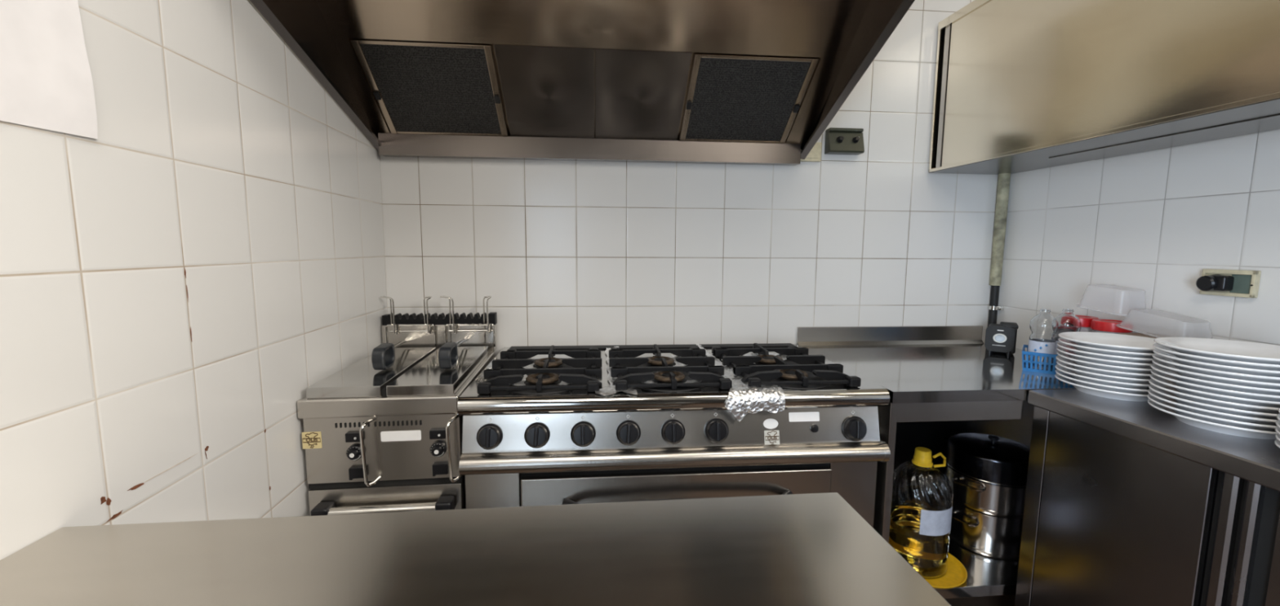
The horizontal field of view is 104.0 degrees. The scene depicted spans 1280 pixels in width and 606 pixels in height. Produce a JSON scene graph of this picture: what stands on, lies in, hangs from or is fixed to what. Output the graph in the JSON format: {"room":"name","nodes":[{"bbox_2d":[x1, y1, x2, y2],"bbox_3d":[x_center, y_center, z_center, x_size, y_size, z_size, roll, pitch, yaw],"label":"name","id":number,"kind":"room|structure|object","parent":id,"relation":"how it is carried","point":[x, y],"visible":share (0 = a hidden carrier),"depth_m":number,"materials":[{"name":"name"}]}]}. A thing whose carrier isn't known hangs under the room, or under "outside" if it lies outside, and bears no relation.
{"room":"commercial kitchen","nodes":[
{"label":"commercial kitchen","id":0,"kind":"room"},
{"bbox_2d":[0,0,387,559],"bbox_3d":[-0.796,-0.158,-0.209,0.121,2.970,4.300,0,6,-7],"label":"wall","id":1,"kind":"structure","parent":0,"point":[175,279],"depth_m":0.94,"materials":[{"name":"tile"}]},
{"bbox_2d":[0,0,97,138],"bbox_3d":[-0.821,-0.434,0.540,0.007,0.432,0.445,0,6,-7],"label":"paper sheet","id":2,"kind":"object","parent":1,"relation":"attached to","point":[46,78],"visible":1,"depth_m":0.71,"materials":[{"name":"white paper"}]},
{"bbox_2d":[379,0,998,356],"bbox_3d":[0.199,-0.409,2.085,3.600,2.970,0.120,0,6,-5],"label":"wall","id":3,"kind":"structure","parent":0,"point":[565,252],"depth_m":2.05,"materials":[{"name":"tile"}]},
{"bbox_2d":[248,0,915,165],"bbox_3d":[-0.113,-0.812,1.432,1.661,0.628,1.019,0,6,-5],"label":"extraction hood","id":4,"kind":"object","parent":3,"relation":"attached to","point":[713,82],"visible":1,"depth_m":1.65,"materials":[{"name":"metal"}]},
{"bbox_2d":[800,142,822,161],"bbox_3d":[0.691,-0.614,2.031,0.092,0.076,0.021,0,6,-5],"label":"wall switch","id":5,"kind":"object","parent":3,"relation":"attached to","point":[815,155],"visible":0.62,"depth_m":2.02,"materials":[{"name":"beige plastic"}]},
{"bbox_2d":[824,127,864,155],"bbox_3d":[0.829,-0.655,2.019,0.145,0.097,0.060,0,6,-5],"label":"switch box","id":6,"kind":"object","parent":3,"relation":"attached to","point":[850,141],"visible":1,"depth_m":2.01,"materials":[{"name":"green plastic"}]},
{"bbox_2d":[944,594,1015,605],"bbox_3d":[0.479,1.317,0.133,3.800,0.060,4.420,0,6,-5],"label":"floor","id":7,"kind":"structure","parent":0,"point":[1010,599],"depth_m":1.84,"materials":[{"name":"tile"}]},
{"bbox_2d":[297,311,497,515],"bbox_3d":[-0.739,0.586,1.683,0.420,1.030,0.693,0,6,-7],"label":"fryer","id":8,"kind":"object","parent":7,"relation":"on","point":[389,439],"visible":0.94,"depth_m":1.37,"materials":[{"name":"metal"}]},
{"bbox_2d":[345,431,359,442],"bbox_3d":[-0.772,0.362,1.350,0.042,0.025,0.013,0,6,-7],"label":"rocker switch","id":9,"kind":"object","parent":8,"relation":"attached to","point":[350,437],"depth_m":1.34,"materials":[{"name":"black plastic"}]},
{"bbox_2d":[348,466,364,479],"bbox_3d":[-0.768,0.463,1.361,0.042,0.034,0.015,0,6,-7],"label":"switch","id":10,"kind":"object","parent":8,"relation":"attached to","point":[355,473],"depth_m":1.35,"materials":[{"name":"black plastic"}]},
{"bbox_2d":[371,296,436,369],"bbox_3d":[-0.855,0.094,1.689,0.196,0.196,0.440,0,6,-5],"label":"basket","id":11,"kind":"object","parent":8,"relation":"in","point":[383,356],"visible":0.98,"depth_m":1.56,"materials":[{"name":"silver metal"}]},
{"bbox_2d":[429,428,445,439],"bbox_3d":[-0.556,0.361,1.376,0.042,0.025,0.013,0,6,-7],"label":"rocker switch","id":12,"kind":"object","parent":8,"relation":"attached to","point":[434,433],"depth_m":1.37,"materials":[{"name":"black plastic"}]},
{"bbox_2d":[382,311,497,324],"bbox_3d":[-0.770,0.062,1.931,0.416,0.044,0.042,0,6,-7],"label":"grille","id":13,"kind":"object","parent":8,"relation":"attached to","point":[406,318],"depth_m":1.91,"materials":[{"name":"metal"}]},
{"bbox_2d":[431,462,448,475],"bbox_3d":[-0.553,0.462,1.387,0.042,0.034,0.015,0,6,-7],"label":"switch","id":14,"kind":"object","parent":8,"relation":"attached to","point":[438,468],"depth_m":1.38,"materials":[{"name":"black plastic"}]},
{"bbox_2d":[438,295,495,368],"bbox_3d":[-0.638,0.093,1.708,0.200,0.196,0.440,0,6,-5],"label":"basket","id":15,"kind":"object","parent":8,"relation":"in","point":[448,352],"visible":1,"depth_m":1.88,"materials":[{"name":"silver metal"}]},
{"bbox_2d":[0,492,951,605],"bbox_3d":[-0.223,0.796,0.511,1.192,0.880,0.674,0,6,-5],"label":"work table","id":16,"kind":"object","parent":7,"relation":"on","point":[807,548],"visible":1,"depth_m":0.65,"materials":[{"name":"metal"}]},
{"bbox_2d":[457,342,890,527],"bbox_3d":[0.086,0.646,1.752,1.214,0.906,0.745,0,6,-5],"label":"gas range","id":17,"kind":"object","parent":7,"relation":"on","point":[521,447],"depth_m":1.41,"materials":[{"name":"metal"}]},
{"bbox_2d":[511,374,527,385],"bbox_3d":[-0.362,0.229,1.496,0.072,0.013,0.143,0,6,-5],"label":"liner","id":18,"kind":"object","parent":17,"relation":"on","point":[520,383],"visible":0.4,"depth_m":1.48,"materials":[{"name":"silver metal"}]},
{"bbox_2d":[523,362,536,368],"bbox_3d":[-0.348,0.211,1.654,0.207,0.013,0.093,6,8,40],"label":"liner","id":19,"kind":"object","parent":17,"relation":"on","point":[531,366],"visible":0.21,"depth_m":1.67,"materials":[{"name":"silver metal"}]},
{"bbox_2d":[476,345,602,394],"bbox_3d":[-0.302,0.202,1.621,0.356,0.044,0.487,0,6,-5],"label":"grate","id":20,"kind":"object","parent":17,"relation":"on","point":[507,371],"visible":1,"depth_m":1.51,"materials":[{"name":"metal"}]},
{"bbox_2d":[507,372,573,394],"bbox_3d":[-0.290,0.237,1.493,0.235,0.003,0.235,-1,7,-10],"label":"burner","id":21,"kind":"object","parent":17,"relation":"on","point":[553,382],"depth_m":1.41,"materials":[{"name":"black metal"}]},
{"bbox_2d":[521,357,573,373],"bbox_3d":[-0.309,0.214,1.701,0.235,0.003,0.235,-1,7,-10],"label":"burner","id":22,"kind":"object","parent":17,"relation":"on","point":[560,365],"depth_m":1.69,"materials":[{"name":"black metal"}]},
{"bbox_2d":[557,381,568,384],"bbox_3d":[-0.214,0.230,1.499,0.062,0.013,0.123,0,6,-5],"label":"liner","id":23,"kind":"object","parent":17,"relation":"on","point":[562,382],"visible":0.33,"depth_m":1.47,"materials":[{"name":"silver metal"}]},
{"bbox_2d":[636,356,687,372],"bbox_3d":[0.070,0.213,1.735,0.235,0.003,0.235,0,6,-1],"label":"burner","id":24,"kind":"object","parent":17,"relation":"on","point":[649,363],"depth_m":1.71,"materials":[{"name":"black metal"}]},
{"bbox_2d":[608,343,732,390],"bbox_3d":[0.077,0.201,1.655,0.356,0.044,0.487,0,6,-5],"label":"grate","id":25,"kind":"object","parent":17,"relation":"on","point":[623,363],"visible":1,"depth_m":1.54,"materials":[{"name":"metal"}]},
{"bbox_2d":[641,379,700,386],"bbox_3d":[0.093,0.235,1.468,0.211,0.014,0.098,0,6,-5],"label":"liner","id":26,"kind":"object","parent":17,"relation":"on","point":[687,380],"visible":0.48,"depth_m":1.49,"materials":[{"name":"silver metal"}]},
{"bbox_2d":[641,370,703,391],"bbox_3d":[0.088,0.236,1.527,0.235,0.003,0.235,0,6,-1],"label":"burner","id":27,"kind":"object","parent":17,"relation":"on","point":[692,388],"depth_m":1.45,"materials":[{"name":"black metal"}]},
{"bbox_2d":[457,343,889,415],"bbox_3d":[0.086,0.242,1.732,1.214,0.055,0.694,0,6,-5],"label":"cooktop","id":28,"kind":"object","parent":17,"relation":"in","point":[824,397],"depth_m":1.42,"materials":[{"name":"metal"}]},
{"bbox_2d":[670,355,686,366],"bbox_3d":[0.133,0.206,1.735,0.088,0.013,0.193,0,6,-5],"label":"liner","id":29,"kind":"object","parent":17,"relation":"on","point":[673,357],"visible":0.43,"depth_m":1.75,"materials":[{"name":"silver metal"}]},
{"bbox_2d":[739,352,786,364],"bbox_3d":[0.432,0.198,1.816,0.214,0.014,0.107,-3,7,-25],"label":"liner","id":30,"kind":"object","parent":17,"relation":"on","point":[784,357],"visible":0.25,"depth_m":1.85,"materials":[{"name":"silver metal"}]},
{"bbox_2d":[750,359,798,370],"bbox_3d":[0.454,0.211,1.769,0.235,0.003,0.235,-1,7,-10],"label":"burner","id":31,"kind":"object","parent":17,"relation":"on","point":[762,362],"depth_m":1.74,"materials":[{"name":"black metal"}]},
{"bbox_2d":[711,342,861,386],"bbox_3d":[0.461,0.199,1.689,0.356,0.044,0.487,0,6,-5],"label":"grate","id":32,"kind":"object","parent":17,"relation":"on","point":[757,375],"visible":0.98,"depth_m":1.58,"materials":[{"name":"metal"}]},
{"bbox_2d":[770,368,831,389],"bbox_3d":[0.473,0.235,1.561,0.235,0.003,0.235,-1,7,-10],"label":"burner","id":33,"kind":"object","parent":17,"relation":"on","point":[811,376],"depth_m":1.49,"materials":[{"name":"black metal"}]},
{"bbox_2d":[795,325,1076,598],"bbox_3d":[1.148,0.589,1.865,0.915,0.907,0.698,0,6,-5],"label":"work table","id":34,"kind":"object","parent":7,"relation":"on","point":[941,382],"depth_m":1.70,"materials":[{"name":"metal"}]},
{"bbox_2d":[799,342,1076,403],"bbox_3d":[1.152,0.232,1.825,0.912,0.034,0.698,0,6,-5],"label":"countertop","id":35,"kind":"structure","parent":34,"relation":"on","point":[937,372],"depth_m":1.67,"materials":[{"name":"metal"}]},
{"bbox_2d":[924,552,967,588],"bbox_3d":[0.932,0.861,1.655,0.254,0.014,0.254,0,6,-5],"label":"dish","id":36,"kind":"object","parent":34,"relation":"on","point":[956,575],"visible":0.3,"depth_m":1.59,"materials":[{"name":"yellow plastic"}]},
{"bbox_2d":[888,446,953,577],"bbox_3d":[0.919,0.670,1.645,0.183,0.392,0.184,4,8,32],"label":"oil bottle","id":37,"kind":"object","parent":36,"relation":"on","point":[922,495],"visible":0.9,"depth_m":1.58,"materials":[{"name":"yellow plastic"}]},
{"bbox_2d":[933,538,1018,598],"bbox_3d":[1.119,0.861,1.894,0.810,0.036,0.665,0,6,-5],"label":"shelf","id":38,"kind":"object","parent":34,"relation":"attached to","point":[987,575],"depth_m":1.60,"materials":[{"name":"metal"}]},
{"bbox_2d":[949,499,1022,559],"bbox_3d":[1.254,0.778,1.808,0.283,0.150,0.292,3,7,21],"label":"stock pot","id":39,"kind":"object","parent":34,"relation":"on","point":[977,531],"visible":0.51,"depth_m":1.70,"materials":[{"name":"metal"}]},
{"bbox_2d":[944,432,1030,517],"bbox_3d":[1.255,0.587,1.786,0.289,0.234,0.302,2,7,18],"label":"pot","id":40,"kind":"object","parent":39,"relation":"on","point":[987,473],"visible":0.73,"depth_m":1.70,"materials":[{"name":"metal"}]},
{"bbox_2d":[984,321,1018,355],"bbox_3d":[1.433,0.139,1.985,0.104,0.118,0.117,4,8,33],"label":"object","id":41,"kind":"object","parent":34,"relation":"on","point":[1002,337],"visible":1,"depth_m":1.94,"materials":[{"name":"black plastic"}]},
{"bbox_2d":[1022,344,1057,374],"bbox_3d":[1.406,0.196,1.697,0.174,0.068,0.152,6,8,39],"label":"storage basket","id":42,"kind":"object","parent":34,"relation":"on","point":[1024,362],"visible":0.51,"depth_m":1.67,"materials":[{"name":"blue plastic"}]},
{"bbox_2d":[1027,308,1058,370],"bbox_3d":[1.361,0.124,1.690,0.077,0.207,0.079,2,7,15],"label":"water bottle","id":43,"kind":"object","parent":42,"relation":"in","point":[1043,326],"visible":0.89,"depth_m":1.67,"materials":[{"name":"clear plastic"}]},
{"bbox_2d":[1054,308,1081,368],"bbox_3d":[1.444,0.123,1.697,0.077,0.207,0.079,2,7,15],"label":"water bottle","id":44,"kind":"object","parent":42,"relation":"in","point":[1068,322],"visible":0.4,"depth_m":1.67,"materials":[{"name":"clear plastic"}]},
{"bbox_2d":[1075,315,1098,327],"bbox_3d":[1.536,0.136,1.755,0.101,0.178,0.101,0,6,-5],"label":"storage jar","id":45,"kind":"object","parent":34,"relation":"on","point":[1086,321],"visible":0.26,"depth_m":1.70,"materials":[{"name":"red plastic"}]},
{"bbox_2d":[1090,319,1133,332],"bbox_3d":[1.548,0.148,1.649,0.101,0.178,0.101,0,6,-5],"label":"plastic container","id":46,"kind":"object","parent":34,"relation":"on","point":[1105,325],"visible":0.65,"depth_m":1.61,"materials":[{"name":"red plastic"}]},
{"bbox_2d":[1014,389,1279,605],"bbox_3d":[1.475,0.788,0.684,0.468,0.880,1.748,0,6,-7],"label":"cabinet","id":47,"kind":"object","parent":7,"relation":"on","point":[1127,503],"depth_m":1.20,"materials":[{"name":"metal"}]},
{"bbox_2d":[1054,373,1148,401],"bbox_3d":[1.363,0.244,1.440,0.260,0.032,0.260,0,6,-5],"label":"plate","id":48,"kind":"object","parent":47,"relation":"on","point":[1093,391],"visible":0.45,"depth_m":1.38,"materials":[{"name":"white ceramic"}]},
{"bbox_2d":[1055,368,1148,395],"bbox_3d":[1.363,0.230,1.439,0.260,0.032,0.260,0,6,-5],"label":"plate","id":49,"kind":"object","parent":48,"relation":"on","point":[1136,391],"visible":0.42,"depth_m":1.37,"materials":[{"name":"white ceramic"}]},
{"bbox_2d":[1054,364,1149,389],"bbox_3d":[1.362,0.216,1.438,0.260,0.032,0.260,0,6,-5],"label":"plate","id":50,"kind":"object","parent":49,"relation":"on","point":[1140,386],"visible":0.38,"depth_m":1.37,"materials":[{"name":"white ceramic"}]},
{"bbox_2d":[1056,360,1150,384],"bbox_3d":[1.364,0.202,1.436,0.260,0.032,0.260,0,6,-5],"label":"plate","id":51,"kind":"object","parent":50,"relation":"on","point":[1144,381],"visible":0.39,"depth_m":1.37,"materials":[{"name":"white ceramic"}]},
{"bbox_2d":[1055,355,1151,379],"bbox_3d":[1.362,0.189,1.436,0.260,0.032,0.260,0,6,-5],"label":"plate","id":52,"kind":"object","parent":51,"relation":"on","point":[1138,375],"visible":0.37,"depth_m":1.37,"materials":[{"name":"white ceramic"}]},
{"bbox_2d":[1057,351,1151,373],"bbox_3d":[1.365,0.175,1.435,0.260,0.032,0.260,0,6,-5],"label":"plate","id":53,"kind":"object","parent":52,"relation":"on","point":[1132,370],"visible":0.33,"depth_m":1.37,"materials":[{"name":"white ceramic"}]},
{"bbox_2d":[1056,346,1152,368],"bbox_3d":[1.363,0.161,1.434,0.260,0.032,0.260,0,6,-5],"label":"plate","id":54,"kind":"object","parent":53,"relation":"on","point":[1147,366],"visible":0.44,"depth_m":1.36,"materials":[{"name":"white ceramic"}]},
{"bbox_2d":[1118,332,1175,338],"bbox_3d":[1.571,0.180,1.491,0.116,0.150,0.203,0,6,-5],"label":"plate","id":55,"kind":"object","parent":47,"relation":"on","point":[1144,334],"visible":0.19,"depth_m":1.54,"materials":[{"name":"white ceramic"}]},
{"bbox_2d":[1027,389,1279,491],"bbox_3d":[1.477,0.372,0.638,0.468,0.042,1.748,0,6,-7],"label":"countertop","id":56,"kind":"structure","parent":47,"relation":"on","point":[1256,460],"depth_m":1.14,"materials":[{"name":"metal"}]},
{"bbox_2d":[1147,399,1276,439],"bbox_3d":[1.382,0.274,1.175,0.268,0.032,0.268,0,6,-5],"label":"plate","id":57,"kind":"object","parent":47,"relation":"on","point":[1224,428],"visible":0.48,"depth_m":1.12,"materials":[{"name":"white ceramic"}]},
{"bbox_2d":[1146,393,1276,431],"bbox_3d":[1.382,0.261,1.175,0.268,0.032,0.268,0,6,-5],"label":"plate","id":58,"kind":"object","parent":57,"relation":"on","point":[1196,415],"visible":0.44,"depth_m":1.12,"materials":[{"name":"white ceramic"}]},
{"bbox_2d":[1147,388,1277,426],"bbox_3d":[1.381,0.248,1.173,0.268,0.032,0.268,0,6,-5],"label":"plate","id":59,"kind":"object","parent":58,"relation":"on","point":[1196,410],"visible":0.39,"depth_m":1.12,"materials":[{"name":"white ceramic"}]},
{"bbox_2d":[1148,383,1278,419],"bbox_3d":[1.381,0.235,1.170,0.268,0.032,0.268,0,6,-5],"label":"plate","id":60,"kind":"object","parent":59,"relation":"on","point":[1203,406],"visible":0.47,"depth_m":1.11,"materials":[{"name":"white ceramic"}]},
{"bbox_2d":[1148,377,1279,413],"bbox_3d":[1.381,0.222,1.171,0.268,0.032,0.268,0,6,-5],"label":"plate","id":61,"kind":"object","parent":60,"relation":"on","point":[1188,397],"visible":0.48,"depth_m":1.11,"materials":[{"name":"white ceramic"}]},
{"bbox_2d":[1150,373,1279,408],"bbox_3d":[1.382,0.209,1.168,0.268,0.032,0.268,0,6,-5],"label":"plate","id":62,"kind":"object","parent":61,"relation":"on","point":[1188,391],"visible":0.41,"depth_m":1.11,"materials":[{"name":"white ceramic"}]},
{"bbox_2d":[1151,368,1279,401],"bbox_3d":[1.382,0.196,1.167,0.268,0.032,0.268,0,6,-5],"label":"plate","id":63,"kind":"object","parent":62,"relation":"on","point":[1188,385],"visible":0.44,"depth_m":1.11,"materials":[{"name":"white ceramic"}]},
{"bbox_2d":[1150,363,1279,395],"bbox_3d":[1.381,0.183,1.167,0.268,0.032,0.268,0,6,-5],"label":"plate","id":64,"kind":"object","parent":63,"relation":"on","point":[1188,380],"visible":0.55,"depth_m":1.11,"materials":[{"name":"white ceramic"}]},
{"bbox_2d":[1274,439,1279,448],"bbox_3d":[1.357,0.304,0.901,0.268,0.032,0.268,0,6,-5],"label":"plate","id":65,"kind":"object","parent":47,"relation":"on","point":[1277,442],"visible":0.84,"depth_m":0.99,"materials":[{"name":"white ceramic"}]},
{"bbox_2d":[1275,432,1279,440],"bbox_3d":[1.357,0.291,0.899,0.268,0.032,0.268,0,6,-5],"label":"plate","id":66,"kind":"object","parent":65,"relation":"on","point":[1277,435],"visible":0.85,"depth_m":0.99,"materials":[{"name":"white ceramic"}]},
{"bbox_2d":[1275,426,1279,434],"bbox_3d":[1.357,0.278,0.900,0.268,0.032,0.268,0,6,-5],"label":"plate","id":67,"kind":"object","parent":66,"relation":"on","point":[1277,428],"visible":0.88,"depth_m":0.99,"materials":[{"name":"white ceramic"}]},
{"bbox_2d":[1275,419,1279,427],"bbox_3d":[1.357,0.265,0.898,0.268,0.032,0.268,0,6,-5],"label":"plate","id":68,"kind":"object","parent":67,"relation":"on","point":[1277,422],"visible":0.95,"depth_m":0.99,"materials":[{"name":"white ceramic"}]},
{"bbox_2d":[1057,341,1154,363],"bbox_3d":[1.362,0.147,1.432,0.260,0.032,0.260,0,6,-5],"label":"plate","id":69,"kind":"object","parent":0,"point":[1140,360],"visible":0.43,"depth_m":1.36,"materials":[{"name":"white ceramic"}]},
{"bbox_2d":[1057,337,1154,358],"bbox_3d":[1.363,0.134,1.428,0.260,0.032,0.260,0,6,-5],"label":"plate","id":70,"kind":"object","parent":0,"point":[1144,355],"visible":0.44,"depth_m":1.36,"materials":[{"name":"white ceramic"}]},
{"bbox_2d":[1057,331,1155,353],"bbox_3d":[1.363,0.120,1.427,0.260,0.032,0.260,0,6,-5],"label":"plate","id":71,"kind":"object","parent":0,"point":[1111,341],"visible":0.62,"depth_m":1.47,"materials":[{"name":"white ceramic"}]},
{"bbox_2d":[996,128,1279,350],"bbox_3d":[1.875,-0.168,0.032,0.121,2.970,4.300,0,6,-7],"label":"wall","id":72,"kind":"structure","parent":0,"point":[1130,237],"depth_m":1.59,"materials":[{"name":"tile"}]},
{"bbox_2d":[987,173,1010,326],"bbox_3d":[1.535,-0.183,2.140,0.052,0.723,0.046,0,6,-5],"label":"pipe","id":73,"kind":"object","parent":72,"relation":"attached to","point":[1004,179],"visible":0.91,"depth_m":2.12,"materials":[{"name":"metal"}]},
{"bbox_2d":[928,0,1279,174],"bbox_3d":[1.492,-0.732,1.142,0.358,0.596,1.886,0,6,-7],"label":"upper cabinet","id":74,"kind":"object","parent":72,"relation":"attached to","point":[1020,86],"visible":0.89,"depth_m":1.43,"materials":[{"name":"metal"}]},
{"bbox_2d":[1195,268,1261,297],"bbox_3d":[1.622,-0.056,1.391,0.057,0.073,0.117,0,6,-7],"label":"power socket","id":75,"kind":"object","parent":72,"relation":"attached to","point":[1228,282],"visible":1,"depth_m":1.38,"materials":[{"name":"beige plastic"}]},
{"bbox_2d":[1152,342,1279,370],"bbox_3d":[1.382,0.131,1.162,0.268,0.032,0.268,0,6,-5],"label":"plate","id":76,"kind":"object","parent":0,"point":[1189,357],"visible":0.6,"depth_m":1.10,"materials":[{"name":"white ceramic"}]},
{"bbox_2d":[1152,348,1279,377],"bbox_3d":[1.383,0.144,1.162,0.268,0.032,0.268,0,6,-5],"label":"plate","id":77,"kind":"object","parent":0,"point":[1184,362],"visible":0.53,"depth_m":1.10,"materials":[{"name":"white ceramic"}]},
{"bbox_2d":[1152,353,1279,383],"bbox_3d":[1.382,0.157,1.163,0.268,0.032,0.268,0,6,-5],"label":"plate","id":78,"kind":"object","parent":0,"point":[1189,368],"visible":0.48,"depth_m":1.10,"materials":[{"name":"white ceramic"}]},
{"bbox_2d":[1152,358,1279,389],"bbox_3d":[1.383,0.170,1.164,0.268,0.032,0.268,0,6,-5],"label":"plate","id":79,"kind":"object","parent":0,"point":[1184,373],"visible":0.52,"depth_m":1.11,"materials":[{"name":"white ceramic"}]},
{"bbox_2d":[1154,337,1279,364],"bbox_3d":[1.381,0.118,1.158,0.268,0.032,0.268,0,6,-5],"label":"plate","id":80,"kind":"object","parent":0,"point":[1228,349],"visible":0.88,"depth_m":1.21,"materials":[{"name":"white ceramic"}]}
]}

